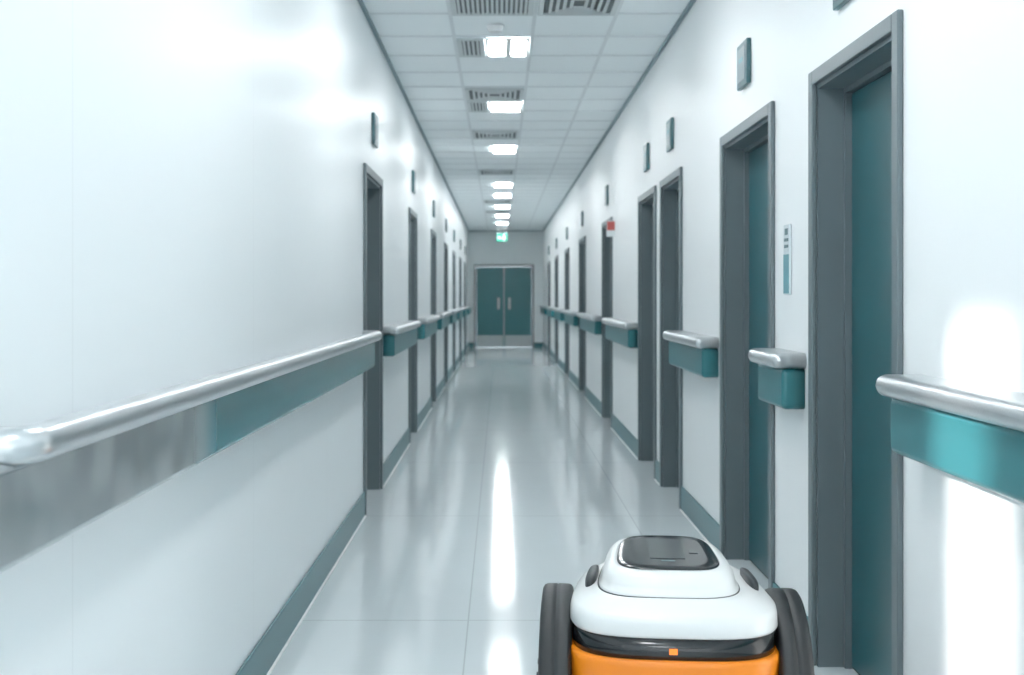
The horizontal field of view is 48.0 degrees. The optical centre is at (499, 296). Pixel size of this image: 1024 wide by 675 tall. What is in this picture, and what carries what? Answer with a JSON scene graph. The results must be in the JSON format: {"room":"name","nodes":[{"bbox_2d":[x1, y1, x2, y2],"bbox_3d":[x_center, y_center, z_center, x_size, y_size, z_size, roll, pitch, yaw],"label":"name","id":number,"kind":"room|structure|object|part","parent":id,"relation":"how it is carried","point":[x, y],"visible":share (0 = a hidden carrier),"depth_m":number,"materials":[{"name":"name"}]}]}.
{"room":"hospital corridor","nodes":[
{"label":"hospital corridor","id":0,"kind":"room"},
{"bbox_2d":[0,0,467,674],"bbox_3d":[-0.910,-0.204,13.250,0.200,3.000,32.500,0,0,0],"label":"wall","id":1,"kind":"structure","parent":0,"point":[181,181],"depth_m":3.03,"materials":[{"name":"paint"}]},
{"bbox_2d":[0,330,381,572],"bbox_3d":[-0.748,0.303,3.780,0.120,0.215,6.020,0,0,0],"label":"handrail","id":2,"kind":"object","parent":1,"relation":"attached to","point":[61,475],"visible":1,"depth_m":2.27,"materials":[{"name":"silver metal"}]},
{"bbox_3d":[-0.747,0.226,4.250,0.118,0.060,5.080,0,0,0],"label":"grip rail","id":3,"kind":"part","parent":2,"relation":"part of","materials":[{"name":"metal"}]},
{"bbox_2d":[235,342,468,674],"bbox_3d":[-0.803,1.224,13.250,0.011,0.145,32.496,0,0,0],"label":"baseboard","id":4,"kind":"structure","parent":1,"relation":"attached to","point":[264,654],"depth_m":4.87,"materials":[{"name":"teal plastic"}]},
{"bbox_2d":[363,163,382,514],"bbox_3d":[-0.900,0.251,7.300,0.217,2.090,1.000,0,0,0],"label":"door frame","id":5,"kind":"structure","parent":1,"relation":"attached to","point":[373,189],"depth_m":7.74,"materials":[{"name":"grey metal"}]},
{"bbox_2d":[372,112,377,147],"bbox_3d":[-0.796,-1.064,7.350,0.025,0.200,0.210,0,0,0],"label":"door sign","id":6,"kind":"object","parent":1,"relation":"attached to","point":[374,116],"visible":1,"depth_m":7.27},
{"bbox_2d":[383,320,420,356],"bbox_3d":[-0.748,0.307,8.990,0.120,0.207,2.180,0,0,0],"label":"handrail","id":7,"kind":"object","parent":1,"relation":"attached to","point":[397,337],"visible":0.96,"depth_m":8.22,"materials":[{"name":"teal plastic"}]},
{"bbox_3d":[-0.748,0.233,8.990,0.120,0.058,2.180,0,0,0],"label":"grip rail","id":8,"kind":"part","parent":7,"relation":"part of","materials":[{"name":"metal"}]},
{"bbox_2d":[408,207,417,442],"bbox_3d":[-0.900,0.251,10.600,0.217,2.090,0.900,0,0,0],"label":"door frame","id":9,"kind":"structure","parent":1,"relation":"attached to","point":[410,211],"depth_m":10.99,"materials":[{"name":"grey metal"}]},
{"bbox_2d":[357,0,468,230],"bbox_3d":[-0.798,-1.692,13.250,0.021,0.021,32.500,0,0,0],"label":"trim","id":10,"kind":"structure","parent":1,"relation":"attached to","point":[361,3],"depth_m":9.00,"materials":[{"name":"paint"}]},
{"bbox_2d":[412,170,415,193],"bbox_3d":[-0.796,-1.064,10.650,0.025,0.200,0.210,0,0,0],"label":"door sign","id":11,"kind":"object","parent":1,"relation":"attached to","point":[413,171],"visible":1,"depth_m":10.58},
{"bbox_2d":[418,315,440,338],"bbox_3d":[-0.748,0.307,12.225,0.120,0.207,2.230,0,0,0],"label":"handrail","id":12,"kind":"object","parent":1,"relation":"attached to","point":[428,327],"visible":0.94,"depth_m":11.44,"materials":[{"name":"teal plastic"}]},
{"bbox_3d":[-0.748,0.233,12.225,0.120,0.058,2.230,0,0,0],"label":"grip rail","id":13,"kind":"part","parent":12,"relation":"part of","materials":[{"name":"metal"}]},
{"bbox_2d":[431,229,435,407],"bbox_3d":[-0.900,0.251,13.850,0.217,2.090,0.900,0,0,0],"label":"door frame","id":14,"kind":"structure","parent":1,"relation":"attached to","point":[433,237],"depth_m":14.24,"materials":[{"name":"grey metal"}]},
{"bbox_2d":[433,200,434,217],"bbox_3d":[-0.796,-1.064,13.900,0.025,0.200,0.210,0,0,0],"label":"door sign","id":15,"kind":"object","parent":1,"relation":"attached to","point":[433,200],"visible":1,"depth_m":13.82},
{"bbox_2d":[436,311,451,329],"bbox_3d":[-0.748,0.307,15.450,0.120,0.207,2.180,0,0,0],"label":"handrail","id":16,"kind":"object","parent":1,"relation":"attached to","point":[443,322],"visible":0.95,"depth_m":14.67,"materials":[{"name":"teal plastic"}]},
{"bbox_3d":[-0.748,0.233,15.450,0.120,0.058,2.180,0,0,0],"label":"grip rail","id":17,"kind":"part","parent":16,"relation":"part of","materials":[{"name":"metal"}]},
{"bbox_2d":[444,242,447,381],"bbox_3d":[-0.900,0.251,17.050,0.217,2.090,0.900,0,0,0],"label":"door frame","id":18,"kind":"structure","parent":1,"relation":"attached to","point":[445,244],"depth_m":17.44,"materials":[{"name":"grey metal"}]},
{"bbox_2d":[448,309,458,323],"bbox_3d":[-0.748,0.307,18.550,0.120,0.207,1.980,0,0,0],"label":"handrail","id":19,"kind":"object","parent":1,"relation":"attached to","point":[452,318],"visible":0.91,"depth_m":17.81,"materials":[{"name":"teal plastic"}]},
{"bbox_3d":[-0.748,0.233,18.550,0.120,0.058,1.980,0,0,0],"label":"grip rail","id":20,"kind":"part","parent":19,"relation":"part of","materials":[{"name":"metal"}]},
{"bbox_2d":[453,251,455,372],"bbox_3d":[-0.801,0.251,20.050,0.018,2.090,0.900,0,0,0],"label":"door frame","id":21,"kind":"structure","parent":1,"relation":"attached to","point":[454,253],"depth_m":20.45,"materials":[{"name":"grey metal"}]},
{"bbox_2d":[459,257,461,359],"bbox_3d":[-0.900,0.251,23.250,0.217,2.090,0.900,0,0,0],"label":"door frame","id":22,"kind":"structure","parent":1,"relation":"attached to","point":[460,259],"depth_m":23.64,"materials":[{"name":"grey metal"}]},
{"bbox_2d":[456,307,464,319],"bbox_3d":[-0.748,0.307,21.650,0.120,0.207,2.180,0,0,0],"label":"handrail","id":23,"kind":"object","parent":1,"relation":"attached to","point":[460,313],"visible":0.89,"depth_m":20.76,"materials":[{"name":"teal plastic"}]},
{"bbox_2d":[464,262,465,354],"bbox_3d":[-0.801,0.251,26.250,0.018,2.090,0.900,0,0,0],"label":"door frame","id":24,"kind":"structure","parent":1,"relation":"attached to","point":[464,262],"depth_m":25.80,"materials":[{"name":"grey metal"}]},
{"bbox_2d":[462,306,468,316],"bbox_3d":[-0.748,0.307,24.750,0.120,0.207,1.980,0,0,0],"label":"handrail","id":25,"kind":"object","parent":1,"relation":"attached to","point":[465,312],"visible":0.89,"depth_m":24.17,"materials":[{"name":"teal plastic"}]},
{"bbox_2d":[466,305,472,314],"bbox_3d":[-0.748,0.307,28.050,0.120,0.207,2.580,0,0,0],"label":"handrail","id":26,"kind":"object","parent":1,"relation":"attached to","point":[470,306],"visible":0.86,"depth_m":27.60,"materials":[{"name":"teal plastic"}]},
{"bbox_2d":[468,231,542,341],"bbox_3d":[0.151,-0.204,29.600,2.323,3.000,0.200,0,0,0],"label":"wall","id":27,"kind":"structure","parent":0,"point":[522,247],"depth_m":29.50,"materials":[{"name":"paint"}]},
{"bbox_2d":[476,267,503,346],"bbox_3d":[-0.257,0.261,29.532,0.696,2.060,0.045,0,0,0],"label":"leaf","id":28,"kind":"object","parent":27,"relation":"attached to","point":[489,280],"visible":1,"depth_m":29.51,"materials":[{"name":"teal plastic"}]},
{"bbox_2d":[477,335,502,346],"bbox_3d":[-0.257,1.131,29.507,0.656,0.290,0.006,0,0,0],"label":"kick plate","id":29,"kind":"object","parent":28,"relation":"attached to","point":[482,340],"visible":1,"depth_m":29.50,"materials":[{"name":"metal"}]},
{"bbox_2d":[474,264,533,347],"bbox_3d":[0.103,0.231,29.490,1.539,2.130,0.020,0,0,0],"label":"door frame","id":30,"kind":"structure","parent":27,"relation":"attached to","point":[475,265],"depth_m":29.48,"materials":[{"name":"grey metal"}]},
{"bbox_2d":[469,342,542,347],"bbox_3d":[0.151,1.231,29.494,1.897,0.130,0.011,0,0,0],"label":"baseboard","id":31,"kind":"structure","parent":27,"relation":"attached to","point":[471,344],"depth_m":29.49,"materials":[{"name":"teal plastic"}]},
{"bbox_2d":[504,267,531,346],"bbox_3d":[0.462,0.261,29.532,0.696,2.060,0.045,0,0,0],"label":"leaf","id":32,"kind":"object","parent":27,"relation":"attached to","point":[517,280],"visible":1,"depth_m":29.51,"materials":[{"name":"teal plastic"}]},
{"bbox_2d":[505,335,530,346],"bbox_3d":[0.462,1.131,29.507,0.656,0.290,0.006,0,0,0],"label":"kick plate","id":33,"kind":"object","parent":32,"relation":"attached to","point":[510,340],"visible":1,"depth_m":29.50,"materials":[{"name":"metal"}]},
{"bbox_2d":[363,0,689,230],"bbox_3d":[0.151,-1.754,13.250,2.323,0.100,32.900,0,0,0],"label":"ceiling","id":34,"kind":"structure","parent":0,"point":[384,24],"depth_m":9.09,"materials":[{"name":"tile"}]},
{"bbox_2d":[456,38,484,56],"bbox_3d":[-0.195,-1.688,7.800,0.180,0.013,0.540,0,0,0],"label":"ceiling vent","id":35,"kind":"object","parent":34,"relation":"in","point":[467,47],"visible":1,"depth_m":7.77,"materials":[{"name":"metal"}]},
{"bbox_2d":[467,101,487,111],"bbox_3d":[-0.195,-1.688,10.200,0.180,0.013,0.540,0,0,0],"label":"ceiling vent","id":36,"kind":"object","parent":34,"relation":"in","point":[473,106],"visible":0.99,"depth_m":10.16,"materials":[{"name":"metal"}]},
{"bbox_2d":[450,0,533,15],"bbox_3d":[-0.045,-1.688,6.600,0.480,0.013,0.560,0,0,0],"label":"ceiling vent","id":37,"kind":"object","parent":34,"relation":"in","point":[458,7],"visible":1,"depth_m":6.71,"materials":[{"name":"metal"}]},
{"bbox_2d":[465,88,523,100],"bbox_3d":[-0.045,-1.688,9.600,0.480,0.015,0.540,0,0,0],"label":"ceiling vent","id":38,"kind":"object","parent":34,"relation":"in","point":[472,94],"visible":1,"depth_m":9.56,"materials":[{"name":"metal"}]},
{"bbox_2d":[472,131,518,138],"bbox_3d":[-0.045,-1.688,12.000,0.480,0.015,0.540,0,0,0],"label":"ceiling vent","id":39,"kind":"object","parent":34,"relation":"in","point":[476,134],"visible":1,"depth_m":11.97,"materials":[{"name":"metal"}]},
{"bbox_2d":[487,24,503,32],"bbox_3d":[-0.030,-1.678,7.200,0.110,0.035,0.110,0,0,0],"label":"smoke detector","id":40,"kind":"object","parent":34,"relation":"attached to","point":[492,28],"visible":1,"depth_m":7.17,"materials":[{"name":"white plastic"}]},
{"bbox_2d":[479,170,514,174],"bbox_3d":[-0.045,-1.688,15.600,0.480,0.015,0.540,0,0,0],"label":"ceiling vent","id":41,"kind":"object","parent":34,"relation":"in","point":[481,172],"visible":1,"depth_m":15.52,"materials":[{"name":"metal"}]},
{"bbox_2d":[484,200,510,202],"bbox_3d":[-0.045,-1.688,20.400,0.480,0.015,0.540,0,0,0],"label":"ceiling vent","id":42,"kind":"object","parent":34,"relation":"in","point":[485,201],"visible":1,"depth_m":20.23,"materials":[{"name":"metal"}]},
{"bbox_2d":[485,210,509,212],"bbox_3d":[-0.045,-1.688,22.800,0.480,0.015,0.540,0,0,0],"label":"ceiling vent","id":43,"kind":"object","parent":34,"relation":"in","point":[487,211],"visible":1,"depth_m":22.60,"materials":[{"name":"metal"}]},
{"bbox_2d":[495,206,509,208],"bbox_3d":[0.050,-1.689,21.600,0.290,0.013,0.540,0,0,0],"label":"ceiling light","id":44,"kind":"object","parent":34,"relation":"in","point":[496,207],"depth_m":21.64,"materials":[{"name":"white plastic"}]},
{"bbox_2d":[497,225,507,241],"bbox_3d":[0.050,-1.504,27.023,0.260,0.399,0.054,0,0,0],"label":"exit sign","id":45,"kind":"object","parent":34,"relation":"hanging from","point":[501,237],"visible":1,"depth_m":27.00,"materials":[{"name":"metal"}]},
{"bbox_2d":[494,194,511,197],"bbox_3d":[0.050,-1.689,19.200,0.290,0.013,0.540,0,0,0],"label":"ceiling light","id":46,"kind":"object","parent":34,"relation":"in","point":[495,195],"depth_m":19.16,"materials":[{"name":"white plastic"}]},
{"bbox_2d":[494,183,512,187],"bbox_3d":[0.050,-1.689,17.400,0.290,0.013,0.540,0,0,0],"label":"ceiling light","id":47,"kind":"object","parent":34,"relation":"in","point":[496,185],"depth_m":17.37,"materials":[{"name":"white plastic"}]},
{"bbox_2d":[492,146,516,152],"bbox_3d":[0.050,-1.689,13.200,0.290,0.013,0.540,0,0,0],"label":"ceiling light","id":48,"kind":"object","parent":34,"relation":"in","point":[495,149],"depth_m":13.13,"materials":[{"name":"white plastic"}]},
{"bbox_2d":[489,101,522,111],"bbox_3d":[0.050,-1.689,10.200,0.290,0.013,0.540,0,0,0],"label":"ceiling light","id":49,"kind":"object","parent":34,"relation":"in","point":[494,106],"depth_m":10.17,"materials":[{"name":"white plastic"}]},
{"bbox_2d":[485,38,529,56],"bbox_3d":[0.050,-1.688,7.800,0.290,0.015,0.540,0,0,0],"label":"ceiling light","id":50,"kind":"object","parent":34,"relation":"in","point":[495,47],"depth_m":7.76,"materials":[{"name":"white plastic"}]},
{"bbox_2d":[368,0,681,230],"bbox_3d":[0.151,-1.700,13.250,1.883,0.007,32.500,0,0,0],"label":"grid","id":51,"kind":"object","parent":34,"relation":"attached to","point":[449,13],"depth_m":10.49,"materials":[{"name":"grey metal"}]},
{"bbox_2d":[538,0,620,15],"bbox_3d":[0.455,-1.688,6.600,0.460,0.015,0.560,0,0,0],"label":"ceiling vent","id":52,"kind":"object","parent":34,"relation":"in","point":[546,7],"visible":1,"depth_m":6.70,"materials":[{"name":"metal"}]},
{"bbox_2d":[270,347,858,674],"bbox_3d":[0.151,1.346,13.250,2.323,0.100,32.900,0,0,0],"label":"floor","id":53,"kind":"structure","parent":0,"point":[512,484],"depth_m":6.47,"materials":[{"name":"tile"}]},
{"bbox_2d":[536,535,814,674],"bbox_3d":[0.455,0.984,3.080,0.710,0.623,0.582,0,0,5],"label":"robot","id":54,"kind":"object","parent":53,"relation":"on","point":[656,604],"visible":1,"depth_m":2.87,"materials":[{"name":"white plastic"}]},
{"bbox_2d":[543,0,1023,674],"bbox_3d":[1.213,-0.204,13.250,0.200,3.000,32.500,0,0,0],"label":"wall","id":55,"kind":"structure","parent":0,"point":[963,60],"depth_m":3.17,"materials":[{"name":"paint"}]},
{"bbox_2d":[539,305,546,314],"bbox_3d":[1.051,0.307,27.950,0.120,0.207,2.780,0,0,0],"label":"handrail","id":56,"kind":"object","parent":55,"relation":"attached to","point":[543,310],"visible":0.92,"depth_m":27.18,"materials":[{"name":"teal plastic"}]},
{"bbox_2d":[548,261,549,354],"bbox_3d":[1.204,0.251,25.950,0.217,2.090,1.100,0,0,0],"label":"door frame","id":57,"kind":"structure","parent":55,"relation":"attached to","point":[549,261],"depth_m":25.44,"materials":[{"name":"grey metal"}]},
{"bbox_2d":[545,306,554,316],"bbox_3d":[1.051,0.307,24.200,0.120,0.207,2.280,0,0,0],"label":"handrail","id":58,"kind":"object","parent":55,"relation":"attached to","point":[550,312],"visible":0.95,"depth_m":23.42,"materials":[{"name":"teal plastic"}]},
{"bbox_2d":[555,255,557,364],"bbox_3d":[1.204,0.251,22.450,0.217,2.090,1.100,0,0,0],"label":"door frame","id":59,"kind":"structure","parent":55,"relation":"attached to","point":[556,257],"depth_m":22.94,"materials":[{"name":"grey metal"}]},
{"bbox_2d":[552,308,564,320],"bbox_3d":[1.051,0.307,20.700,0.120,0.207,2.280,0,0,0],"label":"handrail","id":60,"kind":"object","parent":55,"relation":"attached to","point":[558,314],"visible":0.96,"depth_m":19.87,"materials":[{"name":"teal plastic"}]},
{"bbox_3d":[1.051,0.233,20.700,0.120,0.058,2.280,0,0,0],"label":"grip rail","id":61,"kind":"part","parent":60,"relation":"part of","materials":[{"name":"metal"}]},
{"bbox_2d":[565,247,569,377],"bbox_3d":[1.204,0.251,18.950,0.217,2.090,1.100,0,0,0],"label":"door frame","id":62,"kind":"structure","parent":55,"relation":"attached to","point":[568,248],"depth_m":19.44,"materials":[{"name":"grey metal"}]},
{"bbox_2d":[562,310,578,325],"bbox_3d":[1.051,0.307,17.200,0.120,0.207,2.280,0,0,0],"label":"handrail","id":63,"kind":"object","parent":55,"relation":"attached to","point":[571,318],"visible":0.96,"depth_m":16.32,"materials":[{"name":"teal plastic"}]},
{"bbox_3d":[1.051,0.233,17.200,0.120,0.058,2.280,0,0,0],"label":"grip rail","id":64,"kind":"part","parent":63,"relation":"part of","materials":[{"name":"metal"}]},
{"bbox_2d":[581,211,582,226],"bbox_3d":[1.099,-1.049,15.450,0.025,0.200,0.210,0,0,0],"label":"door sign","id":65,"kind":"object","parent":55,"relation":"attached to","point":[581,211],"visible":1,"depth_m":15.37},
{"bbox_2d":[579,236,585,396],"bbox_3d":[1.204,0.251,15.450,0.217,2.090,1.100,0,0,0],"label":"door frame","id":66,"kind":"structure","parent":55,"relation":"attached to","point":[581,243],"depth_m":15.93,"materials":[{"name":"grey metal"}]},
{"bbox_2d":[577,313,601,334],"bbox_3d":[1.051,0.307,13.650,0.120,0.207,2.380,0,0,0],"label":"handrail","id":67,"kind":"object","parent":55,"relation":"attached to","point":[592,323],"visible":0.97,"depth_m":12.91,"materials":[{"name":"teal plastic"}]},
{"bbox_3d":[1.051,0.233,13.650,0.120,0.058,2.380,0,0,0],"label":"grip rail","id":68,"kind":"part","parent":67,"relation":"part of","materials":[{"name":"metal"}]},
{"bbox_2d":[605,185,608,205],"bbox_3d":[1.099,-1.049,11.875,0.025,0.200,0.210,0,0,0],"label":"door sign","id":69,"kind":"object","parent":55,"relation":"attached to","point":[606,186],"visible":1,"depth_m":11.78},
{"bbox_2d":[602,217,612,427],"bbox_3d":[1.204,0.251,11.875,0.217,2.090,1.050,0,0,0],"label":"door frame","id":70,"kind":"structure","parent":55,"relation":"attached to","point":[606,239],"depth_m":12.33,"materials":[{"name":"grey metal"}]},
{"bbox_2d":[606,221,614,236],"bbox_3d":[1.070,-0.659,11.104,0.084,0.150,0.015,0,0,0],"label":"warning sign","id":71,"kind":"object","parent":55,"relation":"attached to","point":[610,225],"visible":1,"depth_m":11.10,"materials":[{"name":"red plastic"}]},
{"bbox_3d":[1.071,-0.686,11.098,0.075,0.085,0.003,0,0,0],"label":"red panel","id":72,"kind":"part","parent":71,"relation":"part of","materials":[{"name":"red plastic"}]},
{"bbox_2d":[543,0,695,230],"bbox_3d":[1.101,-1.692,13.250,0.021,0.021,32.500,0,0,0],"label":"trim","id":73,"kind":"structure","parent":55,"relation":"attached to","point":[691,2],"depth_m":9.02,"materials":[{"name":"paint"}]},
{"bbox_2d":[601,318,637,347],"bbox_3d":[1.051,0.307,10.245,0.120,0.207,2.050,0,0,0],"label":"handrail","id":74,"kind":"object","parent":55,"relation":"attached to","point":[620,331],"visible":0.94,"depth_m":9.62,"materials":[{"name":"teal plastic"}]},
{"bbox_3d":[1.051,0.233,10.245,0.120,0.058,2.050,0,0,0],"label":"grip rail","id":75,"kind":"part","parent":74,"relation":"part of","materials":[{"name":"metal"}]},
{"bbox_2d":[643,143,648,171],"bbox_3d":[1.099,-1.049,8.655,0.025,0.200,0.210,0,0,0],"label":"door sign","id":76,"kind":"object","parent":55,"relation":"attached to","point":[646,146],"visible":1,"depth_m":8.60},
{"bbox_2d":[638,185,656,478],"bbox_3d":[1.204,0.251,8.655,0.217,2.090,0.990,0,0,0],"label":"door frame","id":77,"kind":"structure","parent":55,"relation":"attached to","point":[646,205],"depth_m":9.09,"materials":[{"name":"grey metal"}]},
{"bbox_2d":[652,204,652,460],"bbox_3d":[1.217,0.283,8.655,0.028,2.026,0.862,0,0,0],"label":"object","id":78,"kind":"object","parent":55,"relation":"attached to","point":[652,204],"visible":0.17,"depth_m":9.07,"materials":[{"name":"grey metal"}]},
{"bbox_2d":[666,117,673,151],"bbox_3d":[1.099,-1.049,7.450,0.025,0.200,0.210,0,0,0],"label":"door sign","id":79,"kind":"object","parent":55,"relation":"attached to","point":[670,123],"visible":1,"depth_m":7.38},
{"bbox_2d":[659,167,682,508],"bbox_3d":[1.204,0.251,7.450,0.217,2.090,0.900,0,0,0],"label":"door frame","id":80,"kind":"structure","parent":55,"relation":"attached to","point":[670,190],"depth_m":7.84,"materials":[{"name":"grey metal"}]},
{"bbox_2d":[543,342,807,619],"bbox_3d":[1.107,1.224,13.250,0.011,0.145,32.496,0,0,0],"label":"baseboard","id":81,"kind":"structure","parent":55,"relation":"attached to","point":[706,524],"depth_m":6.94,"materials":[{"name":"teal plastic"}]},
{"bbox_2d":[677,189,678,487],"bbox_3d":[1.217,0.283,7.450,0.028,2.026,0.772,0,0,0],"label":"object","id":82,"kind":"object","parent":55,"relation":"attached to","point":[677,189],"visible":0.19,"depth_m":7.82,"materials":[{"name":"grey metal"}]},
{"bbox_2d":[663,330,718,377],"bbox_3d":[1.051,0.307,6.435,0.120,0.207,1.210,0,0,0],"label":"handrail","id":83,"kind":"object","parent":55,"relation":"attached to","point":[696,353],"visible":1,"depth_m":6.05,"materials":[{"name":"teal plastic"}]},
{"bbox_3d":[1.051,0.233,6.435,0.120,0.058,1.210,0,0,0],"label":"grip rail","id":84,"kind":"part","parent":83,"relation":"part of","materials":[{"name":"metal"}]},
{"bbox_2d":[737,38,750,90],"bbox_3d":[1.099,-1.049,5.195,0.025,0.200,0.210,0,0,0],"label":"door sign","id":85,"kind":"object","parent":55,"relation":"attached to","point":[744,49],"visible":1,"depth_m":5.14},
{"bbox_2d":[720,101,774,587],"bbox_3d":[1.204,0.251,5.195,0.217,2.090,1.090,0,0,0],"label":"door frame","id":86,"kind":"structure","parent":55,"relation":"attached to","point":[734,151],"depth_m":5.68,"materials":[{"name":"grey metal"}]},
{"bbox_2d":[744,135,767,559],"bbox_3d":[1.217,0.283,5.195,0.028,2.026,0.962,0,0,0],"label":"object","id":87,"kind":"object","parent":55,"relation":"attached to","point":[762,141],"visible":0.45,"depth_m":5.66,"materials":[{"name":"grey metal"}]},
{"bbox_2d":[749,143,767,576],"bbox_3d":[1.200,0.289,5.195,0.068,1.994,0.918,0,0,0],"label":"door","id":88,"kind":"structure","parent":55,"relation":"in","point":[758,158],"depth_m":5.47,"materials":[{"name":"teal laminate"}]},
{"bbox_2d":[748,348,806,408],"bbox_3d":[1.051,0.307,4.395,0.120,0.207,0.450,0,0,0],"label":"handrail","id":89,"kind":"object","parent":55,"relation":"attached to","point":[781,372],"visible":1,"depth_m":4.20,"materials":[{"name":"teal plastic"}]},
{"bbox_3d":[1.051,0.233,4.395,0.120,0.058,0.450,0,0,0],"label":"grip rail","id":90,"kind":"part","parent":89,"relation":"part of","materials":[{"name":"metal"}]},
{"bbox_2d":[783,224,790,294],"bbox_3d":[1.107,-0.144,4.430,0.011,0.270,0.090,0,0,0],"label":"number sign","id":91,"kind":"object","parent":55,"relation":"attached to","point":[787,228],"visible":1,"depth_m":4.41,"materials":[{"name":"teal plastic"}]},
{"bbox_3d":[1.102,-0.089,4.430,0.002,0.150,0.080,0,0,0],"label":"teal panel","id":92,"kind":"part","parent":91,"relation":"part of","materials":[{"name":"teal plastic"}]},
{"bbox_2d":[833,0,849,10],"bbox_3d":[1.099,-1.039,3.670,0.025,0.200,0.210,0,0,0],"label":"door sign","id":93,"kind":"object","parent":55,"relation":"attached to","point":[837,4],"visible":1,"depth_m":3.72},
{"bbox_2d":[808,9,902,674],"bbox_3d":[1.204,0.251,3.630,0.217,2.090,0.920,0,0,0],"label":"door frame","id":94,"kind":"structure","parent":55,"relation":"attached to","point":[830,91],"depth_m":4.03,"materials":[{"name":"grey metal"}]},
{"bbox_2d":[844,59,891,668],"bbox_3d":[1.217,0.283,3.630,0.028,2.026,0.792,0,0,0],"label":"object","id":95,"kind":"object","parent":94,"relation":"attached to","point":[885,68],"visible":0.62,"depth_m":4.01,"materials":[{"name":"grey metal"}]},
{"bbox_2d":[852,71,891,674],"bbox_3d":[1.200,0.289,3.630,0.068,1.994,0.748,0,0,0],"label":"door","id":96,"kind":"structure","parent":55,"relation":"in","point":[871,104],"depth_m":3.80,"materials":[{"name":"teal laminate"}]},
{"bbox_2d":[875,374,1023,502],"bbox_3d":[1.051,0.307,1.030,0.120,0.207,4.060,0,0,0],"label":"handrail","id":97,"kind":"object","parent":55,"relation":"attached to","point":[973,433],"visible":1,"depth_m":2.55,"materials":[{"name":"teal plastic"}]},
{"bbox_3d":[1.051,0.233,1.030,0.120,0.058,4.060,0,0,0],"label":"grip rail","id":98,"kind":"part","parent":97,"relation":"part of","materials":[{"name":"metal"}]}
]}

